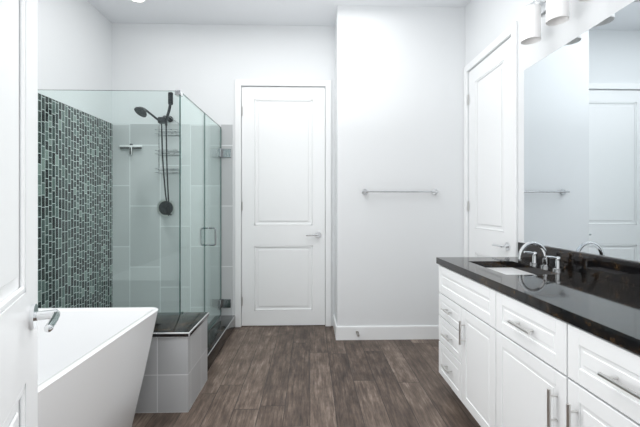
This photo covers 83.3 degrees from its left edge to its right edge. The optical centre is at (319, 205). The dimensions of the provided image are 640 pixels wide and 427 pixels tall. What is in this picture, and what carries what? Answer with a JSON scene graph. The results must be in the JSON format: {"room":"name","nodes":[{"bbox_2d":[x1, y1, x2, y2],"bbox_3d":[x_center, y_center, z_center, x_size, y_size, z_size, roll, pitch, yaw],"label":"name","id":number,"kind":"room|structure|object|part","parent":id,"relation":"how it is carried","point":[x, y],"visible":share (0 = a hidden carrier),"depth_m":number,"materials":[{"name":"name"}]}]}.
{"room":"bathroom","nodes":[
{"label":"bathroom","id":0,"kind":"room"},
{"bbox_2d":[38,0,111,122],"bbox_3d":[-2.074,-0.305,1.548,0.100,3.050,4.310,0,0,-2],"label":"wall","id":1,"kind":"structure","parent":0,"point":[74,45],"depth_m":3.04,"materials":[{"name":"white paint"}]},
{"bbox_2d":[38,93,111,307],"bbox_3d":[-2.056,0.200,2.849,0.009,2.040,1.510,0,0,-2],"label":"mosaic","id":2,"kind":"object","parent":1,"relation":"attached to","point":[77,187],"depth_m":3.00},
{"bbox_2d":[112,23,334,325],"bbox_3d":[-0.329,-0.305,3.702,3.510,3.050,0.100,0,0,-2],"label":"wall","id":3,"kind":"structure","parent":0,"point":[202,67],"depth_m":3.63,"materials":[{"name":"white paint"}]},
{"bbox_2d":[112,124,232,320],"bbox_3d":[-1.477,0.200,3.616,1.191,2.040,0.009,0,0,-2],"label":"tile","id":4,"kind":"structure","parent":3,"relation":"attached to","point":[226,220],"depth_m":3.61,"materials":[{"name":"grey tile"}]},
{"bbox_2d":[119,144,141,154],"bbox_3d":[-1.881,-0.564,3.584,0.220,0.117,0.032,0,0,-2],"label":"squeegee","id":5,"kind":"object","parent":4,"relation":"hanging from","point":[132,146],"depth_m":3.57,"materials":[{"name":"silver metal"}]},
{"bbox_2d":[134,92,174,216],"bbox_3d":[-1.553,-0.481,3.445,0.337,1.178,0.328,0,0,-2],"label":"shower head","id":6,"kind":"object","parent":4,"relation":"attached to","point":[168,202],"depth_m":3.41},
{"bbox_2d":[155,117,181,172],"bbox_3d":[-1.500,-0.609,3.559,0.225,0.563,0.102,0,0,-2],"label":"caddy shelf","id":7,"kind":"object","parent":6,"relation":"hanging from","point":[171,151],"depth_m":3.59,"materials":[{"name":"silver metal"}]},
{"bbox_2d":[205,113,220,331],"bbox_3d":[-0.989,0.151,3.339,0.010,1.882,0.557,0,0,-2],"label":"shower glass door","id":8,"kind":"structure","parent":4,"relation":"attached to","point":[218,141],"depth_m":3.36,"materials":[{"name":"teal"}]},
{"bbox_2d":[235,79,330,326],"bbox_3d":[-0.370,-0.026,3.642,0.971,2.493,0.018,0,0,-2],"label":"door frame","id":9,"kind":"structure","parent":3,"relation":"attached to","point":[326,84],"depth_m":3.63,"materials":[{"name":"white paint"}]},
{"bbox_2d":[241,87,324,325],"bbox_3d":[-0.371,0.002,3.642,0.844,2.420,0.096,0,0,-2],"label":"back door","id":10,"kind":"structure","parent":3,"relation":"in","point":[283,206],"depth_m":3.66,"materials":[{"name":"white paint"}]},
{"bbox_3d":[-0.065,0.292,3.633,0.153,0.060,0.060,0,0,-2],"label":"handle","id":11,"kind":"part","parent":10,"relation":"part of","materials":[{"name":"silver metal"}]},
{"bbox_2d":[88,0,470,25],"bbox_3d":[-0.320,-1.880,1.597,3.610,0.100,4.310,0,0,-2],"label":"ceiling","id":12,"kind":"structure","parent":0,"point":[275,12],"depth_m":3.37,"materials":[{"name":"white paint"}]},
{"bbox_2d":[131,0,146,2],"bbox_3d":[-1.609,-1.827,3.156,0.170,0.005,0.170,0,0,-2],"label":"recessed light","id":13,"kind":"object","parent":12,"relation":"in","point":[140,1],"visible":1,"depth_m":3.21,"materials":[{"name":"white paint"}]},
{"bbox_2d":[132,325,480,426],"bbox_3d":[-0.320,1.270,1.597,3.610,0.100,4.310,0,0,-2],"label":"floor","id":14,"kind":"structure","parent":0,"point":[292,376],"depth_m":2.45,"materials":[{"name":"brown wood"}]},
{"bbox_2d":[0,0,59,426],"bbox_3d":[-0.551,0.002,0.566,0.156,2.420,0.811,0,0,-29],"label":"entry door","id":15,"kind":"structure","parent":14,"relation":"on","point":[21,315],"depth_m":0.78,"materials":[{"name":"white paint"}]},
{"bbox_3d":[-0.689,0.267,0.819,0.156,0.060,0.153,0,0,-29],"label":"handle","id":16,"kind":"part","parent":15,"relation":"part of","materials":[{"name":"silver metal"}]},
{"bbox_2d":[38,307,157,426],"bbox_3d":[-1.310,0.903,1.234,0.830,0.634,1.700,0,0,-2],"label":"bathtub","id":17,"kind":"object","parent":14,"relation":"on","point":[92,362],"visible":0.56,"depth_m":1.76,"materials":[{"name":"white ceramic"}]},
{"bbox_2d":[135,312,208,412],"bbox_3d":[-1.405,0.983,2.308,1.263,0.475,0.416,0,0,-2],"label":"wall","id":18,"kind":"structure","parent":14,"relation":"on","point":[175,377],"depth_m":2.13,"materials":[{"name":"grey tile"}]},
{"bbox_2d":[38,90,182,314],"bbox_3d":[-1.496,-0.025,2.471,1.085,1.537,0.047,0,0,-2],"label":"glass","id":19,"kind":"object","parent":18,"relation":"on","point":[178,93],"visible":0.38,"depth_m":2.46,"materials":[{"name":"teal"}]},
{"bbox_2d":[179,94,204,313],"bbox_3d":[-0.973,0.154,2.769,0.010,1.888,0.575,0,0,-2],"label":"glass","id":20,"kind":"object","parent":18,"relation":"on","point":[202,152],"visible":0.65,"depth_m":2.76,"materials":[{"name":"teal"}]},
{"bbox_2d":[207,315,234,371],"bbox_3d":[-1.446,1.160,3.061,1.221,0.120,1.101,0,0,-2],"label":"pan","id":21,"kind":"object","parent":14,"relation":"on","point":[220,330],"visible":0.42,"depth_m":3.13,"materials":[{"name":"grey tile"}]},
{"bbox_2d":[436,261,639,426],"bbox_3d":[1.096,0.803,1.021,0.605,0.835,2.780,0,0,-2],"label":"bathroom vanity","id":22,"kind":"object","parent":14,"relation":"on","point":[535,334],"depth_m":1.43,"materials":[{"name":"white paint"}]},
{"bbox_2d":[436,257,639,348],"bbox_3d":[1.110,0.365,1.031,0.577,0.040,2.800,0,0,-2],"label":"countertop","id":23,"kind":"structure","parent":22,"relation":"on","point":[612,308],"depth_m":1.45,"materials":[{"name":"black stone"}]},
{"bbox_2d":[488,265,531,272],"bbox_3d":[1.068,0.454,2.031,0.304,0.162,0.464,0,0,-2],"label":"sink","id":24,"kind":"object","parent":23,"relation":"in","point":[503,268],"depth_m":2.18,"materials":[{"name":"white ceramic"}]},
{"bbox_2d":[516,241,563,268],"bbox_3d":[1.211,0.272,2.035,0.186,0.147,0.250,0,0,-2],"label":"faucet","id":25,"kind":"object","parent":23,"relation":"on","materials":[{"name":"silver metal"}]},
{"bbox_2d":[335,5,464,325],"bbox_3d":[0.743,-0.305,3.492,1.180,3.050,0.380,0,0,-2],"label":"wall","id":26,"kind":"structure","parent":0,"point":[399,98],"depth_m":3.30,"materials":[{"name":"white paint"}]},
{"bbox_2d":[333,315,438,339],"bbox_3d":[0.736,1.159,3.485,1.193,0.121,0.394,0,0,-2],"label":"baseboard","id":27,"kind":"structure","parent":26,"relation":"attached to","point":[387,332],"depth_m":3.29,"materials":[{"name":"white paint"}]},
{"bbox_2d":[362,189,438,194],"bbox_3d":[0.729,-0.130,3.268,0.690,0.050,0.064,0,0,-2],"label":"towel rail","id":28,"kind":"object","parent":26,"relation":"attached to","point":[433,191],"visible":1,"depth_m":3.24,"materials":[{"name":"silver metal"}]},
{"bbox_2d":[465,0,639,262],"bbox_3d":[1.436,-0.305,1.596,0.100,3.050,4.210,0,0,-2],"label":"wall","id":29,"kind":"structure","parent":0,"point":[488,22],"depth_m":2.43,"materials":[{"name":"white paint"}]},
{"bbox_2d":[468,37,510,256],"bbox_3d":[1.341,0.002,2.894,0.096,2.420,0.711,0,0,-2],"label":"door","id":30,"kind":"structure","parent":29,"relation":"in","point":[489,104],"depth_m":2.86,"materials":[{"name":"white paint"}]},
{"bbox_3d":[1.330,0.292,2.655,0.060,0.060,0.153,0,0,-2],"label":"handle","id":31,"kind":"part","parent":30,"relation":"part of","materials":[{"name":"silver metal"}]},
{"bbox_2d":[464,21,517,256],"bbox_3d":[1.341,-0.026,2.894,0.018,2.493,0.838,0,0,-2],"label":"door frame","id":32,"kind":"structure","parent":29,"relation":"attached to","point":[512,30],"depth_m":2.51,"materials":[{"name":"white paint"}]},
{"bbox_2d":[521,0,590,44],"bbox_3d":[1.290,-1.110,1.787,0.177,0.270,0.900,0,0,-2],"label":"sconce","id":33,"kind":"object","parent":29,"relation":"attached to","point":[557,12],"visible":1,"depth_m":2.08,"materials":[{"name":"white glass"}]},
{"bbox_2d":[524,0,639,261],"bbox_3d":[1.398,-0.330,1.017,0.006,1.141,2.755,0,0,-2],"label":"mirror","id":34,"kind":"object","parent":29,"relation":"attached to","point":[581,142],"visible":1,"depth_m":1.84,"materials":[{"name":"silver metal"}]},
{"bbox_2d":[552,249,639,284],"bbox_3d":[1.388,0.295,1.039,0.020,0.100,2.800,0,0,-2],"label":"backsplash","id":35,"kind":"structure","parent":29,"relation":"attached to","point":[628,272],"depth_m":1.73,"materials":[{"name":"black stone"}]}
]}

